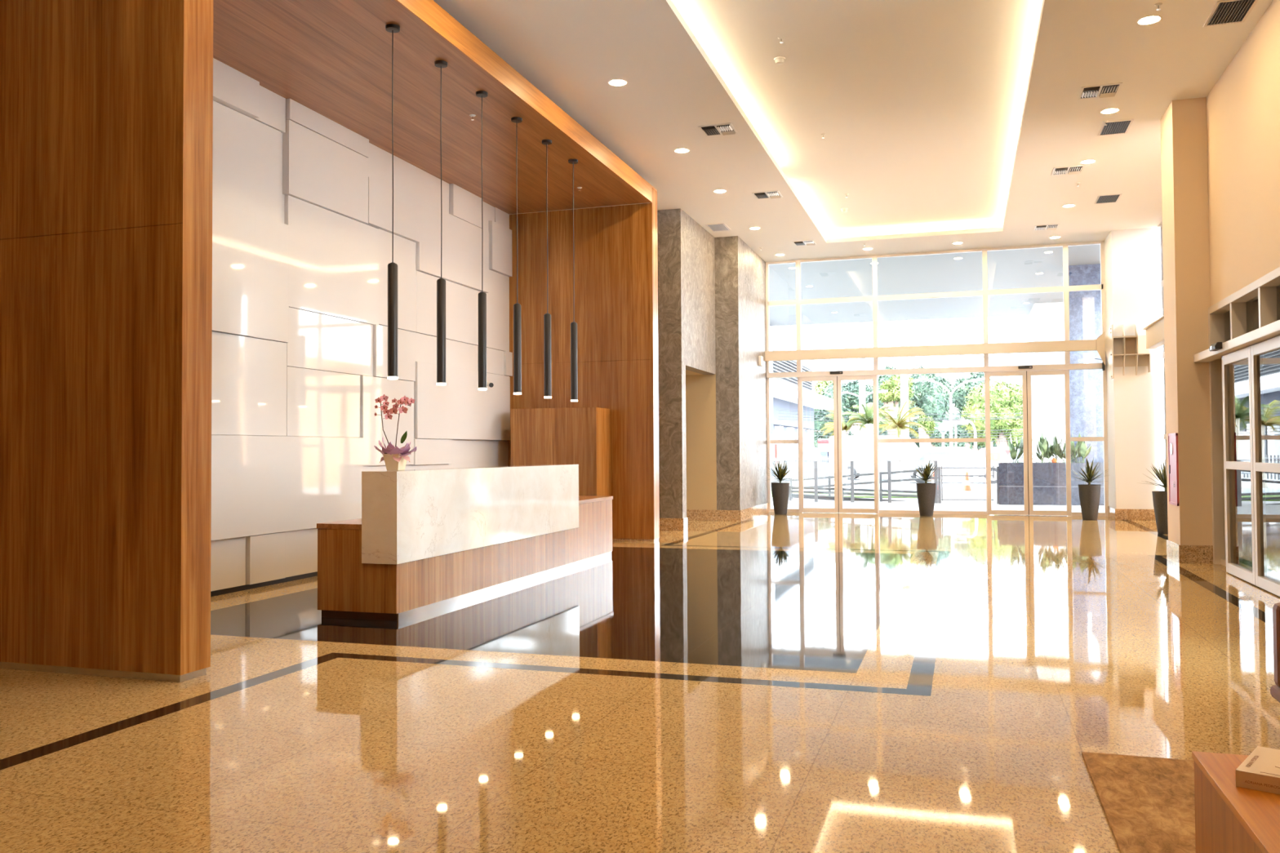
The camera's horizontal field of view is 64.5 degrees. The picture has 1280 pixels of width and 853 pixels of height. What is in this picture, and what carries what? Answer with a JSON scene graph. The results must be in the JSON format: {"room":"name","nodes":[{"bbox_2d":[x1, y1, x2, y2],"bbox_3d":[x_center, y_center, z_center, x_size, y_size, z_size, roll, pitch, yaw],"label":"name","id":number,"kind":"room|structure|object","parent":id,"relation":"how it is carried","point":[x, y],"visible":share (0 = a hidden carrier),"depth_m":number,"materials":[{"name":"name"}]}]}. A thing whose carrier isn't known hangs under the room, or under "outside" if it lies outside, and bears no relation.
{"room":"lobby","nodes":[
{"label":"lobby","id":0,"kind":"room"},
{"bbox_2d":[210,57,512,596],"bbox_3d":[-3.423,-0.862,11.050,0.300,4.900,9.020,-1,-1,18],"label":"wall","id":1,"kind":"structure","parent":0,"point":[302,201],"depth_m":10.81,"materials":[{"name":"white paint"}]},
{"bbox_2d":[0,511,1279,852],"bbox_3d":[0.113,1.593,7.958,11.350,0.201,27.300,-1,-1,18],"label":"floor","id":2,"kind":"structure","parent":0,"point":[767,682],"depth_m":5.18,"materials":[{"name":"beige stone"}]},
{"bbox_2d":[0,0,659,682],"bbox_3d":[-2.965,-0.990,10.918,3.757,5.145,9.520,-1,-1,18],"label":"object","id":3,"kind":"object","parent":2,"relation":"on","point":[106,106],"visible":0.68,"depth_m":6.11,"materials":[{"name":"brown wood"}]},
{"bbox_2d":[385,23,399,379],"bbox_3d":[-2.082,-1.888,8.546,0.120,2.985,0.120,-1,-1,18],"label":"pendant lamp","id":4,"kind":"object","parent":3,"relation":"hanging from","point":[391,28],"visible":1,"depth_m":8.49,"materials":[{"name":"black metal"}]},
{"bbox_2d":[434,60,447,385],"bbox_3d":[-1.829,-1.871,9.341,0.120,2.985,0.120,-1,-1,18],"label":"pendant lamp","id":5,"kind":"object","parent":3,"relation":"hanging from","point":[441,282],"visible":1,"depth_m":9.29,"materials":[{"name":"black metal"}]},
{"bbox_2d":[475,90,488,390],"bbox_3d":[-1.576,-1.853,10.136,0.120,2.985,0.120,-1,-1,18],"label":"pendant lamp","id":6,"kind":"object","parent":3,"relation":"hanging from","point":[482,295],"visible":1,"depth_m":10.08,"materials":[{"name":"black metal"}]},
{"bbox_2d":[511,116,522,395],"bbox_3d":[-1.323,-1.835,10.930,0.120,2.985,0.120,-1,-1,18],"label":"pendant lamp","id":7,"kind":"object","parent":3,"relation":"hanging from","point":[517,307],"visible":1,"depth_m":10.88,"materials":[{"name":"black metal"}]},
{"bbox_2d":[542,139,551,398],"bbox_3d":[-1.070,-1.817,11.725,0.120,2.985,0.120,-1,-1,18],"label":"pendant lamp","id":8,"kind":"object","parent":3,"relation":"hanging from","point":[547,317],"visible":1,"depth_m":11.67,"materials":[{"name":"black metal"}]},
{"bbox_2d":[568,159,577,401],"bbox_3d":[-0.817,-1.800,12.519,0.120,2.985,0.120,-1,-1,18],"label":"pendant lamp","id":9,"kind":"object","parent":3,"relation":"hanging from","point":[574,371],"visible":1,"depth_m":12.46,"materials":[{"name":"black metal"}]},
{"bbox_2d":[316,464,613,621],"bbox_3d":[-1.444,0.982,10.319,0.737,1.155,5.087,-1,-1,18],"label":"reception desk","id":10,"kind":"object","parent":2,"relation":"on","point":[423,541],"visible":1,"depth_m":8.65,"materials":[{"name":"stone"}]},
{"bbox_2d":[373,394,417,470],"bbox_3d":[-1.966,0.047,8.189,0.392,0.615,0.230,-1,-1,18],"label":"orchid pot","id":11,"kind":"object","parent":10,"relation":"on","point":[395,458],"visible":1,"depth_m":8.14,"materials":[{"name":"beige ceramic"}]},
{"bbox_2d":[316,495,613,529],"bbox_3d":[-1.448,0.838,10.336,0.722,0.040,5.064,-1,-1,18],"label":"countertop","id":12,"kind":"structure","parent":10,"relation":"on","point":[353,524],"depth_m":8.10,"materials":[{"name":"stone"}]},
{"bbox_2d":[511,407,610,496],"bbox_3d":[-1.146,0.704,14.712,1.320,1.920,0.585,-1,-1,18],"label":"tall cabinet","id":13,"kind":"object","parent":2,"relation":"on","point":[580,436],"visible":0.44,"depth_m":14.44,"materials":[{"name":"brown wood"}]},
{"bbox_2d":[764,457,795,514],"bbox_3d":[2.868,1.215,20.614,0.688,1.137,0.726,-1,-1,18],"label":"yucca","id":14,"kind":"object","parent":2,"relation":"on","point":[780,491],"visible":1,"depth_m":20.51,"materials":[{"name":"ceramic"}]},
{"bbox_2d":[911,458,942,516],"bbox_3d":[5.628,1.175,19.871,0.661,1.148,0.702,-1,-1,18],"label":"yucca","id":15,"kind":"object","parent":2,"relation":"on","point":[926,492],"visible":1,"depth_m":19.71,"materials":[{"name":"ceramic"}]},
{"bbox_2d":[1071,457,1109,520],"bbox_3d":[8.167,1.131,18.449,0.681,1.136,0.668,-1,-1,18],"label":"yucca","id":16,"kind":"object","parent":2,"relation":"on","point":[1089,494],"visible":1,"depth_m":18.35,"materials":[{"name":"ceramic"}]},
{"bbox_2d":[1081,751,1195,852],"bbox_3d":[2.100,1.339,2.398,1.587,0.014,3.500,-1,-1,18],"label":"rug","id":17,"kind":"object","parent":2,"relation":"on","point":[1148,803],"visible":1,"depth_m":3.71,"materials":[{"name":"carpet"}]},
{"bbox_2d":[1191,751,1279,852],"bbox_3d":[1.869,1.105,1.952,1.150,0.436,1.500,-1,-1,18],"label":"coffee table","id":18,"kind":"object","parent":17,"relation":"on","point":[1229,818],"visible":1,"depth_m":2.52,"materials":[{"name":"brown wood"}]},
{"bbox_2d":[1235,746,1279,794],"bbox_3d":[1.655,0.882,2.584,0.190,0.042,0.271,-2,-2,41],"label":"book","id":19,"kind":"object","parent":18,"relation":"on","point":[1260,771],"visible":1,"depth_m":2.54,"materials":[{"name":"beige paper"}]},
{"bbox_2d":[1142,460,1168,533],"bbox_3d":[8.061,1.059,15.470,0.599,1.138,0.744,1,-2,-39],"label":"yucca","id":20,"kind":"object","parent":2,"relation":"on","point":[1159,497],"visible":0.6,"depth_m":15.37,"materials":[{"name":"green plant"}]},
{"bbox_2d":[1270,602,1279,702],"bbox_3d":[2.352,0.974,3.197,0.506,0.750,0.560,-1,-1,18],"label":"lounge chair","id":21,"kind":"object","parent":2,"relation":"on","point":[1274,690],"visible":1,"depth_m":3.47,"materials":[{"name":"brown leather"}]},
{"bbox_2d":[685,369,716,510],"bbox_3d":[-0.904,0.281,17.549,3.630,2.900,4.300,-1,-1,18],"label":"wall","id":22,"kind":"structure","parent":0,"point":[700,389],"depth_m":18.94,"materials":[{"name":"beige paint"}]},
{"bbox_2d":[659,502,768,530],"bbox_3d":[0.685,1.664,19.259,2.588,0.200,5.220,-1,-1,18],"label":"baseboard","id":23,"kind":"structure","parent":22,"relation":"attached to","point":[665,524],"depth_m":18.80,"materials":[{"name":"stone"}]},
{"bbox_2d":[657,208,768,518],"bbox_3d":[-0.035,-0.864,19.607,4.070,5.280,5.300,-1,-1,18],"label":"wall","id":24,"kind":"structure","parent":0,"point":[712,313],"depth_m":18.75,"materials":[{"name":"stone"}]},
{"bbox_2d":[764,339,1096,361],"bbox_3d":[5.740,-1.514,20.303,6.530,0.205,0.100,-1,-1,18],"label":"steel beam","id":25,"kind":"structure","parent":24,"relation":"attached to","point":[1082,344],"depth_m":20.21,"materials":[{"name":"beige"}]},
{"bbox_2d":[765,240,1108,516],"bbox_3d":[5.803,-0.879,20.426,6.560,5.280,0.220,-1,-1,18],"label":"window","id":26,"kind":"structure","parent":24,"relation":"in","point":[1065,288],"depth_m":20.33,"materials":[{"name":"beige metal"}]},
{"bbox_2d":[798,375,878,513],"bbox_3d":[4.077,0.367,20.900,1.590,2.808,0.050,-1,-1,18],"label":"door","id":27,"kind":"structure","parent":26,"relation":"attached to","point":[837,441],"depth_m":20.88,"materials":[{"name":"beige metal"}]},
{"bbox_2d":[985,369,1071,515],"bbox_3d":[7.560,0.319,19.792,1.520,2.808,0.050,-1,-1,18],"label":"door","id":28,"kind":"structure","parent":26,"relation":"attached to","point":[1026,375],"depth_m":19.77,"materials":[{"name":"beige metal"}]},
{"bbox_2d":[769,324,773,480],"bbox_3d":[4.048,-0.718,35.519,1.000,5.710,1.300,-1,-1,18],"label":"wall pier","id":29,"kind":"object","parent":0,"point":[771,326],"visible":0.07,"depth_m":35.73,"materials":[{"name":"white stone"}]},
{"bbox_2d":[770,482,790,514],"bbox_3d":[2.857,1.464,20.629,0.382,0.640,0.382,-1,-1,18],"label":"pot","id":30,"kind":"object","parent":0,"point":[780,491],"depth_m":20.50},
{"bbox_2d":[433,0,1272,262],"bbox_3d":[0.151,-4.046,8.073,11.500,0.520,27.300,-1,-1,18],"label":"ceiling","id":31,"kind":"structure","parent":0,"point":[944,122],"depth_m":11.89,"materials":[{"name":"white paint"}]},
{"bbox_2d":[608,78,627,85],"bbox_3d":[-0.240,-3.708,10.950,0.210,0.012,0.210,-1,-1,18],"label":"recessed light","id":32,"kind":"object","parent":31,"relation":"in","point":[617,82],"visible":1,"depth_m":10.93,"materials":[{"name":"white plastic"}]},
{"bbox_2d":[697,122,737,136],"bbox_3d":[0.971,-3.671,12.579,0.410,0.021,0.410,-1,-1,18],"label":"ceiling vent","id":33,"kind":"object","parent":31,"relation":"in","point":[724,129],"visible":1,"depth_m":12.57,"materials":[{"name":"white plastic"}]},
{"bbox_2d":[705,222,731,231],"bbox_3d":[1.399,-3.543,18.077,0.340,0.016,0.560,-1,-1,18],"label":"ceiling vent","id":34,"kind":"object","parent":31,"relation":"in","point":[713,227],"visible":1,"depth_m":18.05,"materials":[{"name":"beige metal"}]},
{"bbox_2d":[751,190,782,199],"bbox_3d":[1.987,-3.599,15.802,0.410,0.021,0.410,-1,-1,18],"label":"ceiling vent","id":35,"kind":"object","parent":31,"relation":"in","point":[768,194],"visible":1,"depth_m":15.78,"materials":[{"name":"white metal"}]},
{"bbox_2d":[792,240,817,245],"bbox_3d":[3.161,-3.517,19.489,0.410,0.021,0.410,-1,-1,18],"label":"ceiling vent","id":36,"kind":"object","parent":31,"relation":"in","point":[810,242],"visible":1,"depth_m":19.46,"materials":[{"name":"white metal"}]},
{"bbox_2d":[1033,223,1059,230],"bbox_3d":[7.302,-3.572,18.224,0.410,0.021,0.410,-1,-1,18],"label":"ceiling vent","id":37,"kind":"object","parent":31,"relation":"in","point":[1049,227],"visible":1,"depth_m":18.22,"materials":[{"name":"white metal"}]},
{"bbox_2d":[1051,164,1084,175],"bbox_3d":[6.119,-3.655,14.509,0.410,0.021,0.410,-1,-1,18],"label":"ceiling vent","id":38,"kind":"object","parent":31,"relation":"in","point":[1073,170],"visible":1,"depth_m":14.50,"materials":[{"name":"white metal"}]},
{"bbox_2d":[1077,82,1122,99],"bbox_3d":[5.119,-3.727,11.302,0.410,0.021,0.410,-1,-1,18],"label":"ceiling vent","id":39,"kind":"object","parent":31,"relation":"in","point":[1111,90],"visible":1,"depth_m":11.30,"materials":[{"name":"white metal"}]},
{"bbox_2d":[1093,193,1122,204],"bbox_3d":[7.459,-3.625,16.181,0.340,0.016,0.560,-1,-1,18],"label":"ceiling vent","id":40,"kind":"object","parent":31,"relation":"in","point":[1108,198],"visible":1,"depth_m":16.17,"materials":[{"name":"black metal"}]},
{"bbox_2d":[1097,119,1133,135],"bbox_3d":[5.895,-3.703,12.587,0.340,0.016,0.560,-1,-1,18],"label":"ceiling vent","id":41,"kind":"object","parent":31,"relation":"in","point":[1119,126],"visible":1,"depth_m":12.58,"materials":[{"name":"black metal"}]},
{"bbox_2d":[1137,14,1161,24],"bbox_3d":[4.733,-3.775,9.431,0.210,0.012,0.210,-1,-1,18],"label":"recessed light","id":42,"kind":"object","parent":31,"relation":"in","point":[1152,19],"visible":1,"depth_m":9.41,"materials":[{"name":"white"}]},
{"bbox_2d":[1203,0,1257,26],"bbox_3d":[5.393,-3.780,9.263,0.340,0.016,0.560,-1,-1,18],"label":"ceiling vent","id":43,"kind":"object","parent":31,"relation":"in","point":[1224,11],"visible":1,"depth_m":9.27,"materials":[{"name":"black metal"}]},
{"bbox_2d":[915,483,936,516],"bbox_3d":[5.593,1.428,19.832,0.382,0.640,0.382,-1,-1,18],"label":"pot","id":44,"kind":"object","parent":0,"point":[926,492],"depth_m":19.70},
{"bbox_2d":[771,490,1104,515],"bbox_3d":[8.243,1.911,25.832,60.000,0.055,11.700,-1,-1,18],"label":"pavement","id":45,"kind":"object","parent":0,"point":[913,503],"visible":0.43,"depth_m":23.87,"materials":[{"name":"grey concrete"}]},
{"bbox_2d":[771,491,917,497],"bbox_3d":[5.647,1.971,29.544,5.200,0.035,3.400,-1,-1,18],"label":"lawn","id":46,"kind":"structure","parent":45,"relation":"on","point":[832,495],"depth_m":28.80,"materials":[{"name":"green plant"}]},
{"bbox_2d":[791,493,908,501],"bbox_3d":[5.482,1.867,26.030,3.324,0.301,0.060,-1,-1,18],"label":"handrail","id":47,"kind":"object","parent":45,"relation":"on","point":[793,495],"visible":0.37,"depth_m":26.18,"materials":[{"name":"silver metal"}]},
{"bbox_2d":[788,485,917,501],"bbox_3d":[5.651,1.707,25.770,3.741,0.380,0.060,-1,-1,18],"label":"handrail","id":48,"kind":"object","parent":45,"relation":"on","point":[881,491],"visible":0.53,"depth_m":25.80,"materials":[{"name":"silver metal"}]},
{"bbox_2d":[770,460,937,502],"bbox_3d":[5.180,1.373,25.297,4.300,1.030,0.040,-1,-1,18],"label":"glass railing","id":49,"kind":"object","parent":45,"relation":"on","point":[889,468],"visible":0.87,"depth_m":25.23,"materials":[{"name":"silver metal"}]},
{"bbox_2d":[771,467,937,499],"bbox_3d":[5.521,1.498,26.551,4.419,0.838,0.060,-1,-1,18],"label":"handrail","id":50,"kind":"object","parent":45,"relation":"on","point":[791,480],"visible":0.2,"depth_m":26.46,"materials":[{"name":"silver metal"}]},
{"bbox_2d":[937,466,998,503],"bbox_3d":[7.910,1.399,24.427,1.420,0.905,0.060,-1,-1,18],"label":"metal gate","id":51,"kind":"object","parent":45,"relation":"on","point":[940,475],"visible":0.98,"depth_m":24.55,"materials":[{"name":"silver metal"}]},
{"bbox_2d":[997,462,1159,505],"bbox_3d":[10.208,1.332,23.801,3.410,0.970,1.003,-1,-1,18],"label":"planter","id":52,"kind":"object","parent":45,"relation":"on","point":[1049,479],"visible":0.56,"depth_m":23.53,"materials":[{"name":"grey concrete"}]},
{"bbox_2d":[1008,432,1035,462],"bbox_3d":[9.088,0.538,24.117,0.637,0.795,0.432,-1,-1,18],"label":"plant","id":53,"kind":"object","parent":52,"relation":"on","point":[1013,451],"visible":0.73,"depth_m":24.13,"materials":[{"name":"green plant"}]},
{"bbox_2d":[1016,432,1065,462],"bbox_3d":[9.503,0.532,24.068,1.228,0.801,0.576,0,-1,-5],"label":"plant","id":54,"kind":"object","parent":52,"relation":"on","point":[1045,445],"visible":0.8,"depth_m":24.02,"materials":[{"name":"green plant"}]},
{"bbox_2d":[1031,431,1072,462],"bbox_3d":[9.722,0.517,23.969,1.006,0.822,0.510,-1,-1,18],"label":"plant","id":55,"kind":"object","parent":52,"relation":"on","point":[1055,444],"visible":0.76,"depth_m":23.91,"materials":[{"name":"green plant"}]},
{"bbox_2d":[1048,436,1089,462],"bbox_3d":[10.156,0.519,23.991,0.930,0.814,0.601,-1,-1,18],"label":"plant","id":56,"kind":"object","parent":52,"relation":"on","point":[1058,453],"visible":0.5,"depth_m":23.87,"materials":[{"name":"green plant"}]},
{"bbox_2d":[1062,433,1091,462],"bbox_3d":[10.238,0.497,23.825,0.461,0.848,0.653,0,-1,-2],"label":"plant","id":57,"kind":"object","parent":52,"relation":"on","point":[1081,446],"visible":0.77,"depth_m":23.68,"materials":[{"name":"green plant"}]},
{"bbox_2d":[768,239,1159,326],"bbox_3d":[7.672,-3.987,27.589,14.000,0.400,14.350,-1,-1,18],"label":"ceiling","id":58,"kind":"structure","parent":0,"point":[1032,268],"depth_m":26.95,"materials":[{"name":"grey paint"}]},
{"bbox_2d":[773,471,1162,491],"bbox_3d":[14.417,2.407,45.217,120.000,0.130,29.000,-1,-1,18],"label":"road","id":59,"kind":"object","parent":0,"point":[955,483],"visible":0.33,"depth_m":39.11,"materials":[{"name":"concrete"}]},
{"bbox_2d":[772,324,833,476],"bbox_3d":[5.686,-5.361,56.044,7.000,16.030,30.000,-1,-1,18],"label":"office building","id":60,"kind":"object","parent":59,"relation":"on","point":[814,336],"visible":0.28,"depth_m":56.70,"materials":[{"name":"grey"}]},
{"bbox_2d":[773,430,776,476],"bbox_3d":[6.703,1.369,51.265,0.100,2.330,1.200,-1,-1,18],"label":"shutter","id":61,"kind":"object","parent":60,"relation":"hanging from","point":[774,432],"depth_m":51.41,"materials":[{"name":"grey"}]},
{"bbox_2d":[783,431,786,473],"bbox_3d":[7.764,1.444,54.599,0.100,2.330,1.200,-1,-1,18],"label":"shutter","id":62,"kind":"object","parent":60,"relation":"hanging from","point":[784,433],"depth_m":54.68,"materials":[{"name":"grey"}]},
{"bbox_2d":[794,432,797,473],"bbox_3d":[8.887,1.523,58.124,0.100,2.330,1.200,-1,-1,18],"label":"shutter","id":63,"kind":"object","parent":60,"relation":"hanging from","point":[795,433],"depth_m":58.00,"materials":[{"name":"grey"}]},
{"bbox_2d":[804,433,807,471],"bbox_3d":[10.070,1.606,61.840,0.100,2.330,1.200,-1,-1,18],"label":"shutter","id":64,"kind":"object","parent":60,"relation":"hanging from","point":[805,434],"depth_m":61.82,"materials":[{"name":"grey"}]},
{"bbox_2d":[773,456,834,479],"bbox_3d":[9.537,2.018,51.503,0.065,1.010,20.229,-1,-2,25],"label":"metal fence","id":65,"kind":"object","parent":59,"relation":"on","point":[826,462],"visible":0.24,"depth_m":48.23,"materials":[{"name":"silver metal"}]},
{"bbox_2d":[818,408,866,483],"bbox_3d":[7.498,0.744,37.468,1.970,2.911,1.749,-1,-1,18],"label":"palm tree","id":66,"kind":"object","parent":59,"relation":"on","point":[844,428],"visible":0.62,"depth_m":37.40,"materials":[{"name":"yellow plant"}]},
{"bbox_2d":[858,322,866,482],"bbox_3d":[8.595,-2.283,39.303,0.268,9.030,0.268,-1,-1,18],"label":"concrete post","id":67,"kind":"object","parent":59,"relation":"on","point":[863,465],"visible":0.45,"depth_m":39.17,"materials":[{"name":"grey"}]},
{"bbox_2d":[841,402,892,487],"bbox_3d":[8.096,0.635,36.207,1.940,3.058,1.988,-1,-1,18],"label":"palm tree","id":68,"kind":"object","parent":59,"relation":"on","point":[868,415],"visible":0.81,"depth_m":36.16,"materials":[{"name":"green plant"}]},
{"bbox_2d":[828,435,919,479],"bbox_3d":[10.788,1.376,44.821,4.600,1.945,1.940,-1,-1,18],"label":"delivery van","id":69,"kind":"object","parent":59,"relation":"on","point":[887,451],"visible":0.23,"depth_m":44.12,"materials":[{"name":"grey paint"}]},
{"bbox_2d":[850,403,899,481],"bbox_3d":[9.532,0.677,41.455,2.028,3.211,1.966,0,-1,-14],"label":"palm tree","id":70,"kind":"object","parent":59,"relation":"on","point":[886,406],"visible":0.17,"depth_m":41.42,"materials":[{"name":"green plant"}]},
{"bbox_2d":[878,374,914,435],"bbox_3d":[14.773,-0.212,58.335,2.237,5.768,1.634,-1,-2,37],"label":"street tree","id":71,"kind":"object","parent":59,"relation":"on","point":[892,384],"visible":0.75,"depth_m":58.13,"materials":[{"name":"green plant"}]},
{"bbox_2d":[870,400,927,488],"bbox_3d":[8.915,0.593,34.873,2.062,3.069,2.298,-1,-1,18],"label":"palm tree","id":72,"kind":"object","parent":59,"relation":"on","point":[900,424],"visible":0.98,"depth_m":34.87,"materials":[{"name":"yellow plant"}]},
{"bbox_2d":[899,320,910,484],"bbox_3d":[10.100,-2.304,38.824,0.322,9.030,0.322,-1,-1,18],"label":"concrete post","id":73,"kind":"object","parent":59,"relation":"on","point":[903,324],"visible":0.63,"depth_m":38.68,"materials":[{"name":"grey"}]},
{"bbox_2d":[917,414,935,481],"bbox_3d":[11.938,0.891,42.359,0.758,2.853,0.679,-2,-2,40],"label":"street tree","id":74,"kind":"object","parent":59,"relation":"on","point":[929,425],"visible":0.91,"depth_m":42.24,"materials":[{"name":"green plant"}]},
{"bbox_2d":[913,377,984,477],"bbox_3d":[14.615,0.038,47.831,3.310,4.733,0.240,-1,-1,18],"label":"street lamp","id":75,"kind":"object","parent":59,"relation":"on","point":[922,379],"visible":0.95,"depth_m":47.79,"materials":[{"name":"grey"}]},
{"bbox_2d":[942,419,968,476],"bbox_3d":[15.463,1.048,49.674,1.200,2.791,0.130,-1,-1,18],"label":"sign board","id":76,"kind":"object","parent":59,"relation":"on","point":[944,421],"visible":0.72,"depth_m":49.66,"materials":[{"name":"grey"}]},
{"bbox_2d":[909,446,1007,484],"bbox_3d":[12.507,1.516,40.071,4.298,1.415,1.790,-1,-1,18],"label":"parked car","id":77,"kind":"object","parent":59,"relation":"on","point":[961,456],"visible":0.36,"depth_m":39.28,"materials":[{"name":"grey paint"}]},
{"bbox_2d":[950,418,977,479],"bbox_3d":[13.989,0.981,43.810,1.135,2.660,0.240,-1,-1,18],"label":"street lamp","id":78,"kind":"object","parent":59,"relation":"on","point":[975,477],"visible":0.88,"depth_m":43.66,"materials":[{"name":"grey"}]},
{"bbox_2d":[960,471,973,491],"bbox_3d":[10.263,1.732,31.858,0.400,0.620,0.400,-1,-1,18],"label":"traffic cone","id":79,"kind":"object","parent":59,"relation":"on","point":[966,486],"visible":0.98,"depth_m":31.78,"materials":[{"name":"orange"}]},
{"bbox_2d":[960,377,1022,448],"bbox_3d":[20.022,-0.059,56.530,4.396,5.325,2.436,0,-1,1],"label":"street tree","id":80,"kind":"object","parent":59,"relation":"on","point":[1005,397],"visible":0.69,"depth_m":55.88,"materials":[{"name":"green plant"}]},
{"bbox_2d":[977,447,1023,476],"bbox_3d":[17.679,1.700,48.917,4.198,1.415,1.790,-1,-1,18],"label":"parked car","id":81,"kind":"object","parent":59,"relation":"on","point":[981,452],"visible":0.1,"depth_m":48.16,"materials":[{"name":"grey paint"}]},
{"bbox_2d":[808,459,1161,471],"bbox_3d":[29.128,3.378,91.422,160.000,0.055,68.000,-1,-1,18],"label":"pavement","id":82,"kind":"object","parent":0,"point":[1160,460],"depth_m":78.75,"materials":[{"name":"grey concrete"}]},
{"bbox_2d":[817,439,829,471],"bbox_3d":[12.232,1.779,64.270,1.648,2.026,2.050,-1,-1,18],"label":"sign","id":83,"kind":"object","parent":82,"relation":"on","point":[823,446],"visible":0.24,"depth_m":63.47,"materials":[{"name":"white paint"}]},
{"bbox_2d":[813,380,833,395],"bbox_3d":[15.097,-0.439,80.258,2.819,7.276,2.800,-1,-1,18],"label":"street tree","id":84,"kind":"object","parent":82,"relation":"on","point":[819,387],"visible":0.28,"depth_m":79.73,"materials":[{"name":"green plant"}]},
{"bbox_2d":[812,380,871,438],"bbox_3d":[14.957,-0.281,76.001,3.712,6.764,5.764,1,-2,-45],"label":"street tree","id":85,"kind":"object","parent":82,"relation":"on","point":[848,401],"visible":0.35,"depth_m":75.15,"materials":[{"name":"green plant"}]},
{"bbox_2d":[866,364,919,435],"bbox_3d":[16.006,-0.564,64.088,3.292,6.741,2.075,-1,-1,10],"label":"street tree","id":86,"kind":"object","parent":82,"relation":"on","point":[881,378],"visible":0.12,"depth_m":63.67,"materials":[{"name":"green plant"}]},
{"bbox_2d":[907,364,955,447],"bbox_3d":[18.400,-0.617,65.492,3.728,6.888,2.446,-1,-2,33],"label":"street tree","id":87,"kind":"object","parent":82,"relation":"on","point":[932,397],"visible":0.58,"depth_m":64.64,"materials":[{"name":"green plant"}]},
{"bbox_2d":[945,411,972,449],"bbox_3d":[24.813,0.892,76.129,5.978,4.331,4.155,-1,-1,18],"label":"street tree","id":88,"kind":"object","parent":82,"relation":"on","point":[954,416],"visible":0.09,"depth_m":75.32,"materials":[{"name":"green plant"}]},
{"bbox_2d":[953,372,996,451],"bbox_3d":[22.179,-0.559,66.331,3.644,6.767,2.567,-1,-1,11],"label":"street tree","id":89,"kind":"object","parent":82,"relation":"on","point":[962,392],"visible":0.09,"depth_m":66.53,"materials":[{"name":"green plant"}]},
{"bbox_2d":[1028,302,1066,462],"bbox_3d":[13.120,-0.861,31.847,1.480,5.710,2.800,-1,-1,18],"label":"wall","id":90,"kind":"structure","parent":0,"point":[1046,320],"depth_m":30.66,"materials":[{"name":"white paint"}]},
{"bbox_2d":[1068,263,1103,462],"bbox_3d":[10.793,-1.023,24.587,0.810,5.710,0.650,-1,-1,18],"label":"wall column","id":91,"kind":"structure","parent":0,"point":[1086,395],"depth_m":24.30,"materials":[{"name":"blue stone"}]},
{"bbox_2d":[1078,484,1101,520],"bbox_3d":[8.180,1.380,18.464,0.382,0.640,0.382,-1,-1,18],"label":"pot","id":92,"kind":"object","parent":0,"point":[1089,494],"depth_m":18.33,"materials":[{"name":"ceramic"}]},
{"bbox_2d":[1104,227,1159,509],"bbox_3d":[9.135,-0.936,18.894,0.720,5.280,1.100,-1,-1,18],"label":"wall column","id":93,"kind":"structure","parent":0,"point":[1130,264],"depth_m":18.39,"materials":[{"name":"white paint"}]},
{"bbox_2d":[1096,324,1151,378],"bbox_3d":[8.912,-1.350,18.693,0.661,0.980,1.099,-1,-1,9],"label":"shelf","id":94,"kind":"object","parent":93,"relation":"attached to","point":[1123,351],"visible":0.98,"depth_m":18.38,"materials":[{"name":"beige"}]},
{"bbox_2d":[1107,506,1155,520],"bbox_3d":[9.091,1.602,18.762,0.690,0.200,0.970,-1,-1,18],"label":"baseboard","id":95,"kind":"structure","parent":93,"relation":"attached to","point":[1114,513],"depth_m":18.32,"materials":[{"name":"stone"}]},
{"bbox_2d":[1156,220,1166,490],"bbox_3d":[8.358,-1.024,15.084,0.150,5.280,6.635,-1,-1,18],"label":"window","id":96,"kind":"structure","parent":93,"relation":"attached to","point":[1160,259],"depth_m":17.98,"materials":[{"name":"white glass"}]},
{"bbox_2d":[1142,315,1164,349],"bbox_3d":[8.142,-1.636,15.074,0.220,0.365,6.450,-1,-1,18],"label":"steel beam","id":97,"kind":"structure","parent":96,"relation":"attached to","point":[1154,331],"depth_m":17.31,"materials":[{"name":"beige"}]},
{"bbox_2d":[1151,490,1168,533],"bbox_3d":[8.000,1.307,15.426,0.382,0.640,0.382,-1,-1,18],"label":"pot","id":98,"kind":"object","parent":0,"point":[1159,497],"depth_m":15.34,"materials":[{"name":"ceramic"}]},
{"bbox_2d":[1160,0,1279,546],"bbox_3d":[3.702,-1.294,2.818,0.720,5.280,19.560,-1,-1,18],"label":"wall","id":99,"kind":"structure","parent":0,"point":[1220,150],"depth_m":11.44,"materials":[{"name":"beige paint"}]},
{"bbox_2d":[1168,432,1179,506],"bbox_3d":[6.185,0.494,11.771,0.022,0.830,0.480,-1,-1,18],"label":"cabinet","id":100,"kind":"object","parent":99,"relation":"attached to","point":[1173,462],"visible":1,"depth_m":11.73,"materials":[{"name":"red"}]},
{"bbox_2d":[1166,539,1213,564],"bbox_3d":[3.532,1.248,2.815,0.368,0.200,19.560,-1,-1,18],"label":"baseboard","id":101,"kind":"structure","parent":99,"relation":"attached to","point":[1180,553],"depth_m":11.45,"materials":[{"name":"stone"}]},
{"bbox_2d":[1193,266,1279,566],"bbox_3d":[5.784,0.051,9.305,0.380,2.880,4.440,-1,-1,18],"label":"door frame","id":102,"kind":"structure","parent":99,"relation":"in","point":[1250,316],"depth_m":11.07,"materials":[{"name":"wood"}]},
{"bbox_2d":[1222,335,1279,596],"bbox_3d":[5.772,0.364,9.501,0.060,2.245,2.220,-1,-1,18],"label":"door","id":103,"kind":"structure","parent":102,"relation":"attached to","point":[1251,375],"depth_m":9.50,"materials":[{"name":"silver metal"}]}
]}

